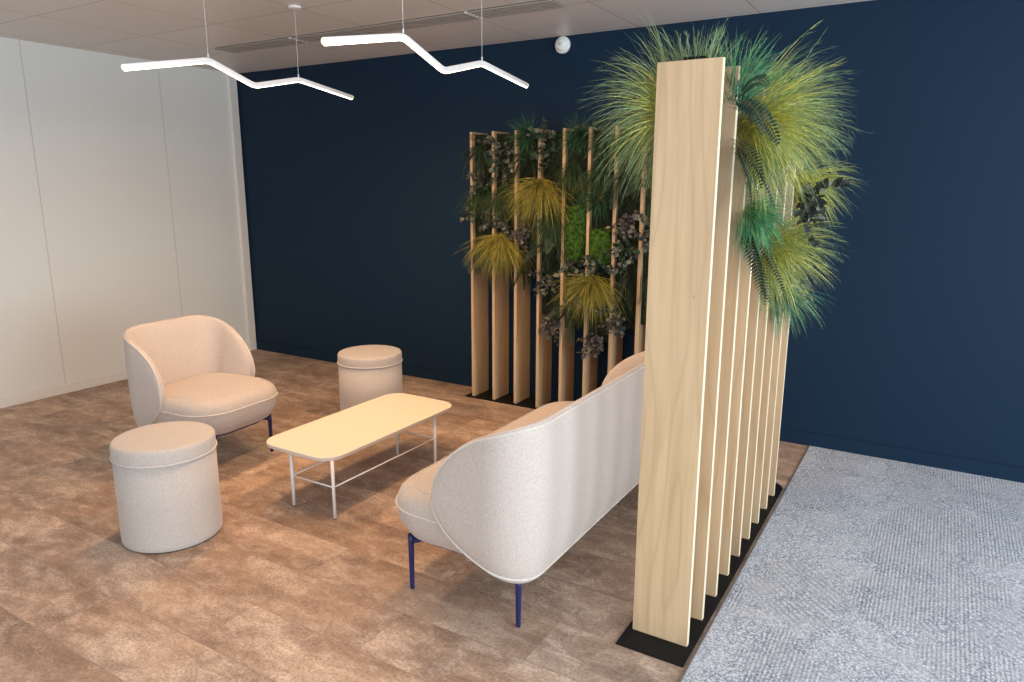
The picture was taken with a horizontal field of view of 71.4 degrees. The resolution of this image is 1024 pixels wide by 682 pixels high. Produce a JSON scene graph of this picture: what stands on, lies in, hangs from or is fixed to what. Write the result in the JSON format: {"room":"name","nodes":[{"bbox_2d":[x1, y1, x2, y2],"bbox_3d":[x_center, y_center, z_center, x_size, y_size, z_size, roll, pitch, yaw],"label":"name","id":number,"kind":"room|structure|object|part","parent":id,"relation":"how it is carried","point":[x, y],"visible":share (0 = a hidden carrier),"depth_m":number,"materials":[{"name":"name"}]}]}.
{"room":"lobby","nodes":[
{"label":"lobby","id":0,"kind":"room"},
{"bbox_2d":[0,37,247,397],"bbox_3d":[-4.566,-0.507,3.676,0.120,2.595,7.620,7,14,30],"label":"wall","id":1,"kind":"structure","parent":0,"point":[119,204],"depth_m":5.67,"materials":[{"name":"white paint"}]},
{"bbox_2d":[0,343,256,408],"bbox_3d":[-4.513,0.731,3.912,0.012,0.075,7.620,7,14,30],"label":"baseboard","id":2,"kind":"structure","parent":1,"relation":"attached to","point":[26,397],"depth_m":5.54,"materials":[{"name":"white"}]},
{"bbox_2d":[228,75,256,350],"bbox_3d":[-2.563,-1.180,6.786,0.022,2.595,0.078,7,14,30],"label":"trim","id":3,"kind":"structure","parent":1,"relation":"attached to","point":[232,82],"depth_m":6.76,"materials":[{"name":"white"}]},
{"bbox_2d":[0,0,870,72],"bbox_3d":[-0.178,-1.269,0.863,10.260,0.120,7.720,7,14,30],"label":"ceiling","id":4,"kind":"structure","parent":0,"point":[153,30],"depth_m":4.46,"materials":[{"name":"metal"}]},
{"bbox_2d":[121,0,353,99],"bbox_3d":[-1.361,-1.594,3.827,0.073,0.516,1.768,5,13,21],"label":"pendant lamp","id":5,"kind":"object","parent":4,"relation":"hanging from","point":[203,60],"visible":1,"depth_m":3.65,"materials":[{"name":"white metal"}]},
{"bbox_3d":[-1.496,-1.577,3.474,0.002,0.375,0.003,7,14,30],"label":"cord","id":6,"kind":"part","parent":5,"relation":"part of","materials":[{"name":"white plastic"}]},
{"bbox_2d":[126,63,351,99],"bbox_3d":[-1.363,-1.394,3.873,0.020,0.107,1.746,5,13,21],"label":"diffuser","id":7,"kind":"object","parent":5,"relation":"attached to","point":[130,66],"depth_m":3.77,"materials":[{"name":"white plastic"}]},
{"bbox_2d":[215,0,565,52],"bbox_3d":[-0.955,-2.036,4.677,2.840,0.013,0.194,7,14,30],"label":"ceiling vent","id":8,"kind":"object","parent":4,"relation":"in","point":[539,5],"visible":1,"depth_m":4.47,"materials":[{"name":"grey metal"}]},
{"bbox_2d":[321,0,528,87],"bbox_3d":[-0.290,-1.466,3.252,0.073,0.515,1.794,6,13,24],"label":"pendant lamp","id":9,"kind":"object","parent":4,"relation":"hanging from","point":[355,39],"visible":1,"depth_m":3.01,"materials":[{"name":"white metal"}]},
{"bbox_2d":[324,40,526,87],"bbox_3d":[-0.287,-1.266,3.295,0.021,0.106,1.772,6,14,24],"label":"diffuser","id":10,"kind":"object","parent":9,"relation":"attached to","point":[450,69],"depth_m":3.21,"materials":[{"name":"white plastic"}]},
{"bbox_2d":[0,349,1023,681],"bbox_3d":[-0.186,1.382,1.442,10.260,0.123,7.720,7,14,30],"label":"floor","id":11,"kind":"structure","parent":0,"point":[283,591],"depth_m":2.96,"materials":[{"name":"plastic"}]},
{"bbox_2d":[109,421,222,553],"bbox_3d":[-1.595,0.664,3.310,0.447,0.480,0.447,7,14,30],"label":"ottoman","id":12,"kind":"object","parent":11,"relation":"on","point":[166,475],"visible":1,"depth_m":3.15,"materials":[{"name":"grey fabric"}]},
{"bbox_3d":[-1.594,0.465,3.266,0.436,0.072,0.436,7,14,30],"label":"lid","id":13,"kind":"part","parent":12,"relation":"part of","materials":[{"name":"grey fabric"}]},
{"bbox_2d":[123,315,277,451],"bbox_3d":[-1.792,0.302,4.203,0.703,0.805,0.676,7,14,27],"label":"armchair","id":14,"kind":"object","parent":11,"relation":"on","point":[195,368],"visible":0.91,"depth_m":4.15,"materials":[{"name":"fabric"}]},
{"bbox_3d":[-1.934,0.200,4.259,0.380,0.630,0.676,7,14,27],"label":"backrest","id":15,"kind":"part","parent":14,"relation":"part of","materials":[{"name":"fabric"}]},
{"bbox_2d":[157,373,276,434],"bbox_3d":[-1.766,0.363,4.202,0.631,0.231,0.626,7,14,27],"label":"seat cushion","id":16,"kind":"object","parent":14,"relation":"on","point":[228,403],"depth_m":4.03,"materials":[{"name":"fabric"}]},
{"bbox_3d":[-1.795,0.466,4.241,0.540,0.031,0.465,7,14,27],"label":"frame","id":17,"kind":"part","parent":14,"relation":"part of","materials":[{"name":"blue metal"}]},
{"bbox_3d":[-1.511,0.561,4.345,0.094,0.240,0.074,7,14,27],"label":"leg","id":18,"kind":"part","parent":14,"relation":"part of","materials":[{"name":"blue metal"}]},
{"bbox_2d":[266,393,451,519],"bbox_3d":[-0.810,0.600,3.990,0.500,0.320,1.066,7,14,30],"label":"coffee table","id":19,"kind":"object","parent":11,"relation":"on","point":[339,435],"visible":0.96,"depth_m":3.85,"materials":[{"name":"beige laminate"}]},
{"bbox_3d":[-1.110,0.691,3.605,0.017,0.297,0.017,7,14,30],"label":"leg","id":20,"kind":"part","parent":19,"relation":"part of","materials":[{"name":"white metal"}]},
{"bbox_3d":[-0.866,0.723,3.461,0.017,0.297,0.017,7,14,30],"label":"leg","id":21,"kind":"part","parent":19,"relation":"part of","materials":[{"name":"white metal"}]},
{"bbox_3d":[-0.691,0.544,4.284,0.017,0.297,0.017,7,14,30],"label":"leg","id":22,"kind":"part","parent":19,"relation":"part of","materials":[{"name":"white metal"}]},
{"bbox_3d":[-0.447,0.576,4.141,0.017,0.297,0.017,7,14,30],"label":"leg","id":23,"kind":"part","parent":19,"relation":"part of","materials":[{"name":"white metal"}]},
{"bbox_2d":[337,345,402,410],"bbox_3d":[-0.983,0.303,4.974,0.447,0.480,0.447,7,14,30],"label":"ottoman","id":24,"kind":"object","parent":11,"relation":"on","point":[366,372],"visible":0.82,"depth_m":4.79,"materials":[{"name":"grey fabric"}]},
{"bbox_3d":[-0.982,0.103,4.930,0.436,0.072,0.436,7,14,30],"label":"lid","id":25,"kind":"part","parent":24,"relation":"part of","materials":[{"name":"grey fabric"}]},
{"bbox_2d":[395,351,644,627],"bbox_3d":[0.145,0.518,3.243,0.695,0.805,1.537,7,14,30],"label":"sofa","id":26,"kind":"object","parent":11,"relation":"on","point":[514,498],"visible":0.89,"depth_m":2.60,"materials":[{"name":"fabric"}]},
{"bbox_3d":[-0.366,0.885,2.878,0.094,0.240,0.074,7,14,30],"label":"leg","id":27,"kind":"part","parent":26,"relation":"part of","materials":[{"name":"blue metal"}]},
{"bbox_2d":[397,401,572,553],"bbox_3d":[0.120,0.572,3.270,0.624,0.231,1.486,7,14,30],"label":"seat cushion","id":28,"kind":"object","parent":26,"relation":"on","point":[416,512],"depth_m":2.70,"materials":[{"name":"fabric"}]},
{"bbox_3d":[0.024,0.964,2.626,0.024,0.196,0.025,7,14,30],"label":"leg","id":29,"kind":"part","parent":26,"relation":"part of","materials":[{"name":"blue metal"}]},
{"bbox_2d":[465,126,652,408],"bbox_3d":[0.384,-0.465,5.012,1.600,1.971,0.240,7,14,30],"label":"slatted screen","id":30,"kind":"object","parent":11,"relation":"on","point":[638,270],"visible":0.35,"depth_m":5.04,"materials":[{"name":"beige wood"}]},
{"bbox_2d":[463,237,487,274],"bbox_3d":[-0.267,-0.615,5.176,0.163,0.262,0.144,-5,13,-21],"label":"fern","id":31,"kind":"object","parent":30,"relation":"attached to","point":[469,258],"visible":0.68,"depth_m":5.20,"materials":[{"name":"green plant"}]},
{"bbox_2d":[453,185,500,224],"bbox_3d":[-0.249,-0.956,5.120,0.355,0.341,0.320,7,14,30],"label":"grass tuft","id":32,"kind":"object","parent":30,"relation":"attached to","point":[476,199],"visible":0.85,"depth_m":5.10,"materials":[{"name":"green plant"}]},
{"bbox_2d":[460,205,493,231],"bbox_3d":[-0.246,-0.890,5.161,0.260,0.211,0.137,1,12,3],"label":"leafy sprig","id":33,"kind":"object","parent":30,"relation":"attached to","point":[486,219],"visible":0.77,"depth_m":5.14,"materials":[{"name":"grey plant"}]},
{"bbox_2d":[463,169,490,195],"bbox_3d":[-0.248,-1.130,5.092,0.142,0.203,0.240,7,14,30],"label":"leafy sprig","id":34,"kind":"object","parent":30,"relation":"attached to","point":[480,179],"visible":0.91,"depth_m":5.10,"materials":[{"name":"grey plant"}]},
{"bbox_2d":[460,133,493,174],"bbox_3d":[-0.250,-1.314,5.018,0.234,0.288,0.166,-4,13,-17],"label":"fern","id":35,"kind":"object","parent":30,"relation":"attached to","point":[480,150],"visible":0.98,"depth_m":5.02,"materials":[{"name":"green plant"}]},
{"bbox_3d":[-0.170,-1.066,5.218,0.162,0.853,0.121,7,14,30],"label":"moss panel","id":36,"kind":"part","parent":30,"relation":"part of","materials":[{"name":"green plant"}]},
{"bbox_2d":[476,135,513,168],"bbox_3d":[-0.132,-1.300,4.961,0.228,0.242,0.226,-5,14,-24],"label":"leafy sprig","id":37,"kind":"object","parent":30,"relation":"attached to","point":[494,141],"visible":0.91,"depth_m":4.95,"materials":[{"name":"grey plant"}]},
{"bbox_2d":[475,185,517,226],"bbox_3d":[-0.073,-0.934,5.010,0.359,0.346,0.299,7,14,30],"label":"grass tuft","id":38,"kind":"object","parent":30,"relation":"attached to","point":[503,192],"visible":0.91,"depth_m":5.00,"materials":[{"name":"green plant"}]},
{"bbox_2d":[479,211,513,243],"bbox_3d":[-0.083,-0.793,5.054,0.279,0.266,0.198,7,14,30],"label":"leafy sprig","id":39,"kind":"object","parent":30,"relation":"attached to","point":[500,223],"visible":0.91,"depth_m":5.05,"materials":[{"name":"green plant"}]},
{"bbox_2d":[456,231,537,287],"bbox_3d":[-0.115,-0.557,5.041,0.610,0.439,0.544,1,12,2],"label":"grass tuft","id":40,"kind":"object","parent":30,"relation":"attached to","point":[499,245],"visible":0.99,"depth_m":5.01,"materials":[{"name":"yellow plant"}]},
{"bbox_2d":[483,157,518,189],"bbox_3d":[-0.091,-1.145,4.998,0.302,0.288,0.212,7,14,30],"label":"leafy sprig","id":41,"kind":"object","parent":30,"relation":"attached to","point":[506,170],"visible":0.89,"depth_m":4.98,"materials":[{"name":"green plant"}]},
{"bbox_3d":[-0.010,-1.035,5.126,0.162,0.873,0.122,7,14,30],"label":"moss panel","id":42,"kind":"part","parent":30,"relation":"part of","materials":[{"name":"green plant"}]},
{"bbox_3d":[0.381,0.494,5.221,1.600,0.006,0.240,7,14,30],"label":"plate","id":43,"kind":"part","parent":30,"relation":"part of","materials":[{"name":"black metal"}]},
{"bbox_2d":[508,223,531,251],"bbox_3d":[0.062,-0.729,4.976,0.166,0.204,0.253,7,14,30],"label":"leafy sprig","id":44,"kind":"object","parent":30,"relation":"attached to","point":[520,236],"visible":0.93,"depth_m":4.97,"materials":[{"name":"purple plant"}]},
{"bbox_2d":[511,258,532,295],"bbox_3d":[0.091,-0.454,5.024,0.166,0.268,0.185,7,14,30],"label":"fern","id":45,"kind":"object","parent":30,"relation":"attached to","point":[523,266],"visible":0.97,"depth_m":5.02,"materials":[{"name":"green plant"}]},
{"bbox_2d":[510,145,536,181],"bbox_3d":[0.080,-1.177,4.838,0.191,0.306,0.250,1,12,3],"label":"fern","id":46,"kind":"object","parent":30,"relation":"attached to","point":[529,152],"visible":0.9,"depth_m":4.84,"materials":[{"name":"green plant"}]},
{"bbox_2d":[506,113,542,154],"bbox_3d":[0.082,-1.388,4.804,0.328,0.320,0.246,3,13,13],"label":"grass tuft","id":47,"kind":"object","parent":30,"relation":"attached to","point":[524,130],"visible":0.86,"depth_m":4.82,"materials":[{"name":"green plant"}]},
{"bbox_3d":[0.150,-0.965,5.042,0.162,0.973,0.122,7,14,30],"label":"moss panel","id":48,"kind":"part","parent":30,"relation":"part of","materials":[{"name":"green plant"}]},
{"bbox_2d":[491,175,574,235],"bbox_3d":[0.150,-0.899,4.782,0.558,0.482,0.556,-4,13,-20],"label":"grass tuft","id":49,"kind":"object","parent":30,"relation":"attached to","point":[539,193],"visible":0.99,"depth_m":4.78,"materials":[{"name":"yellow plant"}]},
{"bbox_2d":[522,117,558,174],"bbox_3d":[0.207,-1.300,4.767,0.257,0.369,0.249,7,14,30],"label":"leafy sprig","id":50,"kind":"object","parent":30,"relation":"attached to","point":[545,132],"visible":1,"depth_m":4.77,"materials":[{"name":"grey plant"}]},
{"bbox_2d":[527,267,555,295],"bbox_3d":[0.220,-0.416,5.003,0.204,0.210,0.182,3,13,13],"label":"leafy sprig","id":51,"kind":"object","parent":30,"relation":"attached to","point":[548,282],"visible":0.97,"depth_m":4.96,"materials":[{"name":"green plant"}]},
{"bbox_2d":[524,239,564,271],"bbox_3d":[0.223,-0.577,4.864,0.241,0.247,0.239,-10,16,-40],"label":"fern","id":52,"kind":"object","parent":30,"relation":"attached to","point":[547,248],"visible":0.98,"depth_m":4.85,"materials":[{"name":"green plant"}]},
{"bbox_2d":[526,208,564,253],"bbox_3d":[0.256,-0.734,4.843,0.335,0.345,0.307,-2,13,-11],"label":"grass tuft","id":53,"kind":"object","parent":30,"relation":"attached to","point":[544,227],"visible":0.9,"depth_m":4.85,"materials":[{"name":"green plant"}]},
{"bbox_2d":[537,312,560,346],"bbox_3d":[0.269,-0.073,4.989,0.147,0.255,0.250,7,14,30],"label":"leafy sprig","id":54,"kind":"object","parent":30,"relation":"attached to","point":[552,321],"visible":0.84,"depth_m":4.99,"materials":[{"name":"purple plant"}]},
{"bbox_3d":[0.310,-0.807,4.977,0.162,1.253,0.122,7,14,30],"label":"moss panel","id":55,"kind":"part","parent":30,"relation":"part of","materials":[{"name":"green plant"}]},
{"bbox_2d":[548,303,579,345],"bbox_3d":[0.355,-0.116,4.874,0.207,0.303,0.247,-4,13,-17],"label":"fern","id":56,"kind":"object","parent":30,"relation":"attached to","point":[569,320],"visible":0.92,"depth_m":4.89,"materials":[{"name":"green plant"}]},
{"bbox_2d":[553,257,587,280],"bbox_3d":[0.388,-0.473,4.841,0.225,0.197,0.276,-5,14,-24],"label":"leafy sprig","id":57,"kind":"object","parent":30,"relation":"attached to","point":[564,266],"visible":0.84,"depth_m":4.81,"materials":[{"name":"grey plant"}]},
{"bbox_2d":[551,160,591,202],"bbox_3d":[0.392,-1.023,4.705,0.302,0.372,0.330,0,12,-2],"label":"grass tuft","id":58,"kind":"object","parent":30,"relation":"attached to","point":[574,171],"visible":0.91,"depth_m":4.69,"materials":[{"name":"green plant"}]},
{"bbox_2d":[565,285,581,317],"bbox_3d":[0.455,-0.268,4.894,0.162,0.258,0.356,-4,13,-19],"label":"leafy sprig","id":59,"kind":"object","parent":30,"relation":"attached to","point":[576,303],"visible":0.29,"depth_m":4.86,"materials":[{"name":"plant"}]},
{"bbox_2d":[551,112,596,159],"bbox_3d":[0.426,-1.325,4.626,0.346,0.347,0.254,12,17,42],"label":"grass tuft","id":60,"kind":"object","parent":30,"relation":"attached to","point":[578,138],"visible":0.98,"depth_m":4.64,"materials":[{"name":"green plant"}]},
{"bbox_2d":[564,201,586,263],"bbox_3d":[0.433,-0.732,4.831,0.160,0.423,0.112,7,14,30],"label":"moss patch","id":61,"kind":"object","parent":30,"relation":"attached to","point":[575,230],"visible":0.87,"depth_m":4.79,"materials":[{"name":"green plant"}]},
{"bbox_3d":[0.470,-0.747,4.892,0.162,1.333,0.122,7,14,30],"label":"moss panel","id":62,"kind":"part","parent":30,"relation":"part of","materials":[{"name":"green plant"}]},
{"bbox_2d":[542,272,631,332],"bbox_3d":[0.498,-0.249,4.716,0.635,0.467,0.503,12,17,43],"label":"grass tuft","id":63,"kind":"object","parent":30,"relation":"attached to","point":[593,286],"visible":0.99,"depth_m":4.69,"materials":[{"name":"yellow plant"}]},
{"bbox_2d":[576,332,604,358],"bbox_3d":[0.536,0.045,4.848,0.199,0.206,0.199,-2,12,-9],"label":"leafy sprig","id":64,"kind":"object","parent":30,"relation":"attached to","point":[595,342],"visible":1,"depth_m":4.86,"materials":[{"name":"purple plant"}]},
{"bbox_2d":[569,254,614,286],"bbox_3d":[0.562,-0.453,4.763,0.263,0.254,0.307,-6,14,-24],"label":"leafy sprig","id":65,"kind":"object","parent":30,"relation":"attached to","point":[594,267],"visible":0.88,"depth_m":4.72,"materials":[{"name":"green plant"}]},
{"bbox_2d":[573,163,616,213],"bbox_3d":[0.532,-0.982,4.597,0.307,0.364,0.334,7,14,30],"label":"grass tuft","id":66,"kind":"object","parent":30,"relation":"attached to","point":[594,174],"visible":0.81,"depth_m":4.59,"materials":[{"name":"green plant"}]},
{"bbox_2d":[572,117,621,166],"bbox_3d":[0.530,-1.262,4.518,0.321,0.311,0.189,-6,14,-25],"label":"fern","id":67,"kind":"object","parent":30,"relation":"attached to","point":[601,129],"visible":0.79,"depth_m":4.52,"materials":[{"name":"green plant"}]},
{"bbox_2d":[575,178,621,224],"bbox_3d":[0.544,-0.918,4.604,0.324,0.392,0.258,1,12,6],"label":"grass tuft","id":68,"kind":"object","parent":30,"relation":"attached to","point":[598,201],"visible":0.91,"depth_m":4.63,"materials":[{"name":"green plant"}]},
{"bbox_2d":[589,226,611,265],"bbox_3d":[0.593,-0.630,4.754,0.160,0.267,0.112,7,14,30],"label":"moss patch","id":69,"kind":"object","parent":30,"relation":"attached to","point":[599,241],"visible":0.77,"depth_m":4.71,"materials":[{"name":"green plant"}]},
{"bbox_3d":[0.631,-0.692,4.805,0.162,1.403,0.122,7,14,30],"label":"moss panel","id":70,"kind":"part","parent":30,"relation":"part of","materials":[{"name":"green plant"}]},
{"bbox_2d":[594,307,625,337],"bbox_3d":[0.641,-0.115,4.707,0.191,0.226,0.241,4,13,18],"label":"leafy sprig","id":71,"kind":"object","parent":30,"relation":"attached to","point":[620,328],"visible":0.99,"depth_m":4.73,"materials":[{"name":"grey plant"}]},
{"bbox_2d":[600,165,628,209],"bbox_3d":[0.659,-0.983,4.493,0.178,0.310,0.240,7,14,30],"label":"fern","id":72,"kind":"object","parent":30,"relation":"attached to","point":[612,181],"visible":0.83,"depth_m":4.51,"materials":[{"name":"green plant"}]},
{"bbox_2d":[598,239,639,276],"bbox_3d":[0.713,-0.531,4.637,0.298,0.279,0.212,1,12,3],"label":"leafy sprig","id":73,"kind":"object","parent":30,"relation":"attached to","point":[619,247],"visible":0.98,"depth_m":4.64,"materials":[{"name":"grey plant"}]},
{"bbox_2d":[599,131,644,177],"bbox_3d":[0.687,-1.156,4.466,0.346,0.345,0.335,-5,13,-21],"label":"grass tuft","id":74,"kind":"object","parent":30,"relation":"attached to","point":[624,133],"visible":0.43,"depth_m":4.47,"materials":[{"name":"green plant"}]},
{"bbox_2d":[609,267,634,312],"bbox_3d":[0.724,-0.331,4.672,0.165,0.293,0.131,3,13,11],"label":"fern","id":75,"kind":"object","parent":30,"relation":"attached to","point":[628,284],"visible":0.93,"depth_m":4.66,"materials":[{"name":"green plant"}]},
{"bbox_2d":[604,210,649,247],"bbox_3d":[0.753,-0.717,4.569,0.175,0.246,0.298,-12,17,-43],"label":"leafy sprig","id":76,"kind":"object","parent":30,"relation":"attached to","point":[623,220],"visible":0.95,"depth_m":4.57,"materials":[{"name":"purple plant"}]},
{"bbox_3d":[0.791,-0.724,4.698,0.162,1.293,0.121,7,14,30],"label":"moss panel","id":77,"kind":"part","parent":30,"relation":"part of","materials":[{"name":"green plant"}]},
{"bbox_2d":[625,177,651,225],"bbox_3d":[0.886,-0.861,4.410,0.341,0.301,0.213,7,14,30],"label":"fern","id":78,"kind":"object","parent":30,"relation":"attached to","point":[645,185],"visible":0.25,"depth_m":4.43,"materials":[{"name":"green plant"}]},
{"bbox_2d":[628,228,649,252],"bbox_3d":[0.876,-0.626,4.494,0.168,0.176,0.303,-5,13,-22],"label":"leafy sprig","id":79,"kind":"object","parent":30,"relation":"attached to","point":[644,238],"visible":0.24,"depth_m":4.54,"materials":[{"name":"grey plant"}]},
{"bbox_2d":[636,277,647,306],"bbox_3d":[0.855,-0.303,4.567,0.145,0.290,0.153,7,14,30],"label":"fern","id":80,"kind":"object","parent":30,"relation":"attached to","point":[646,284],"visible":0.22,"depth_m":4.57,"materials":[{"name":"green plant"}]},
{"bbox_3d":[0.952,-0.723,4.600,0.162,1.253,0.122,7,14,30],"label":"moss panel","id":81,"kind":"part","parent":30,"relation":"part of","materials":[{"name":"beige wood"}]},
{"bbox_2d":[616,55,803,667],"bbox_3d":[0.937,-0.035,3.014,0.246,1.987,1.775,7,14,30],"label":"slatted screen","id":82,"kind":"object","parent":11,"relation":"on","point":[713,381],"visible":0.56,"depth_m":2.46,"materials":[{"name":"beige wood"}]},
{"bbox_2d":[569,4,673,204],"bbox_3d":[0.405,-0.742,2.381,0.388,0.714,0.609,3,13,13],"label":"grass tuft","id":83,"kind":"object","parent":82,"relation":"attached to","point":[648,108],"visible":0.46,"depth_m":2.29,"materials":[{"name":"green plant"}]},
{"bbox_2d":[617,138,652,224],"bbox_3d":[0.505,-0.558,2.586,0.339,0.372,0.321,-4,13,-18],"label":"grass tuft","id":84,"kind":"object","parent":82,"relation":"attached to","point":[640,138],"visible":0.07,"depth_m":2.54,"materials":[{"name":"green plant"}]},
{"bbox_2d":[641,18,742,76],"bbox_3d":[0.577,-0.890,2.294,0.334,0.298,0.252,7,14,30],"label":"grass tuft","id":85,"kind":"object","parent":82,"relation":"attached to","point":[682,55],"visible":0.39,"depth_m":2.24,"materials":[{"name":"green plant"}]},
{"bbox_3d":[0.934,0.932,3.225,0.246,0.006,1.775,7,14,30],"label":"plate","id":86,"kind":"part","parent":82,"relation":"part of","materials":[{"name":"black metal"}]},
{"bbox_2d":[679,28,803,116],"bbox_3d":[0.742,-0.859,2.275,0.384,0.274,0.388,7,14,30],"label":"grass tuft","id":87,"kind":"object","parent":82,"relation":"attached to","point":[745,68],"visible":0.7,"depth_m":2.25,"materials":[{"name":"green plant"}]},
{"bbox_2d":[726,73,780,144],"bbox_3d":[0.711,-0.701,2.152,0.175,0.212,0.127,11,17,41],"label":"fern","id":88,"kind":"object","parent":82,"relation":"attached to","point":[744,107],"visible":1,"depth_m":2.16,"materials":[{"name":"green plant"}]},
{"bbox_2d":[731,139,781,211],"bbox_3d":[0.774,-0.529,2.260,0.114,0.234,0.180,-4,13,-18],"label":"fern","id":89,"kind":"object","parent":82,"relation":"attached to","point":[745,156],"visible":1,"depth_m":2.24,"materials":[{"name":"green plant"}]},
{"bbox_2d":[741,225,785,304],"bbox_3d":[0.876,-0.266,2.504,0.121,0.279,0.153,-2,13,-12],"label":"fern","id":90,"kind":"object","parent":82,"relation":"attached to","point":[754,251],"visible":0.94,"depth_m":2.50,"materials":[{"name":"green plant"}]},
{"bbox_2d":[730,189,799,268],"bbox_3d":[0.894,-0.373,2.526,0.247,0.325,0.332,7,14,30],"label":"grass tuft","id":91,"kind":"object","parent":82,"relation":"attached to","point":[755,225],"visible":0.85,"depth_m":2.50,"materials":[{"name":"green plant"}]},
{"bbox_2d":[778,265,812,304],"bbox_3d":[1.230,-0.246,3.138,0.175,0.187,0.320,7,14,30],"label":"leafy sprig","id":92,"kind":"object","parent":82,"relation":"attached to","point":[804,285],"visible":0.25,"depth_m":3.12,"materials":[{"name":"green plant"}]},
{"bbox_2d":[736,21,856,235],"bbox_3d":[0.964,-0.699,2.425,0.399,0.688,0.621,-1,12,-6],"label":"grass tuft","id":93,"kind":"object","parent":82,"relation":"attached to","point":[768,151],"visible":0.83,"depth_m":2.37,"materials":[{"name":"green plant"}]},
{"bbox_2d":[767,281,833,340],"bbox_3d":[1.270,-0.125,3.171,0.311,0.306,0.340,7,14,30],"label":"grass tuft","id":94,"kind":"object","parent":82,"relation":"attached to","point":[779,319],"visible":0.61,"depth_m":3.14,"materials":[{"name":"green plant"}]},
{"bbox_2d":[753,193,849,327],"bbox_3d":[1.159,-0.321,2.873,0.377,0.577,0.609,3,13,12],"label":"grass tuft","id":95,"kind":"object","parent":82,"relation":"attached to","point":[792,252],"visible":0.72,"depth_m":2.81,"materials":[{"name":"green plant"}]},
{"bbox_2d":[793,177,851,247],"bbox_3d":[1.169,-0.494,2.729,0.184,0.265,0.164,-5,14,-24],"label":"leafy sprig","id":96,"kind":"object","parent":82,"relation":"attached to","point":[813,210],"visible":0.94,"depth_m":2.72,"materials":[{"name":"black plant"}]},
{"bbox_2d":[788,148,856,171],"bbox_3d":[1.225,-0.730,2.871,0.303,0.095,0.105,-1,12,-3],"label":"fern","id":97,"kind":"object","parent":82,"relation":"attached to","point":[831,163],"visible":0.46,"depth_m":2.85,"materials":[{"name":"green plant"}]},
{"bbox_2d":[778,29,866,181],"bbox_3d":[1.190,-0.880,2.729,0.393,0.579,0.456,-6,14,-28],"label":"grass tuft","id":98,"kind":"object","parent":82,"relation":"attached to","point":[805,86],"visible":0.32,"depth_m":2.70,"materials":[{"name":"green plant"}]},
{"bbox_2d":[792,158,865,238],"bbox_3d":[1.460,-0.630,3.311,0.356,0.417,0.437,7,14,30],"label":"grass tuft","id":99,"kind":"object","parent":82,"relation":"attached to","point":[825,175],"visible":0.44,"depth_m":3.27,"materials":[{"name":"green plant"}]},
{"bbox_2d":[678,445,809,681],"bbox_3d":[-0.087,1.358,1.315,0.007,0.024,7.620,7,14,30],"label":"trim","id":100,"kind":"structure","parent":11,"relation":"on","point":[737,576],"depth_m":2.94,"materials":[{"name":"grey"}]},
{"bbox_2d":[236,0,1023,467],"bbox_3d":[1.791,-0.635,4.349,10.260,2.595,0.120,7,14,30],"label":"wall","id":101,"kind":"structure","parent":0,"point":[355,232],"depth_m":4.32,"materials":[{"name":"blue paint"}]},
{"bbox_2d":[555,36,570,53],"bbox_3d":[0.336,-2.014,4.842,0.112,0.112,0.058,7,14,30],"label":"wall sensor","id":102,"kind":"object","parent":101,"relation":"attached to","point":[562,45],"visible":1,"depth_m":4.83,"materials":[{"name":"white plastic"}]},
{"bbox_2d":[256,341,1023,482],"bbox_3d":[1.805,0.610,4.531,10.140,0.085,0.012,7,14,30],"label":"baseboard","id":103,"kind":"structure","parent":101,"relation":"attached to","point":[1016,474],"depth_m":4.38,"materials":[{"name":"blue paint"}]}
]}

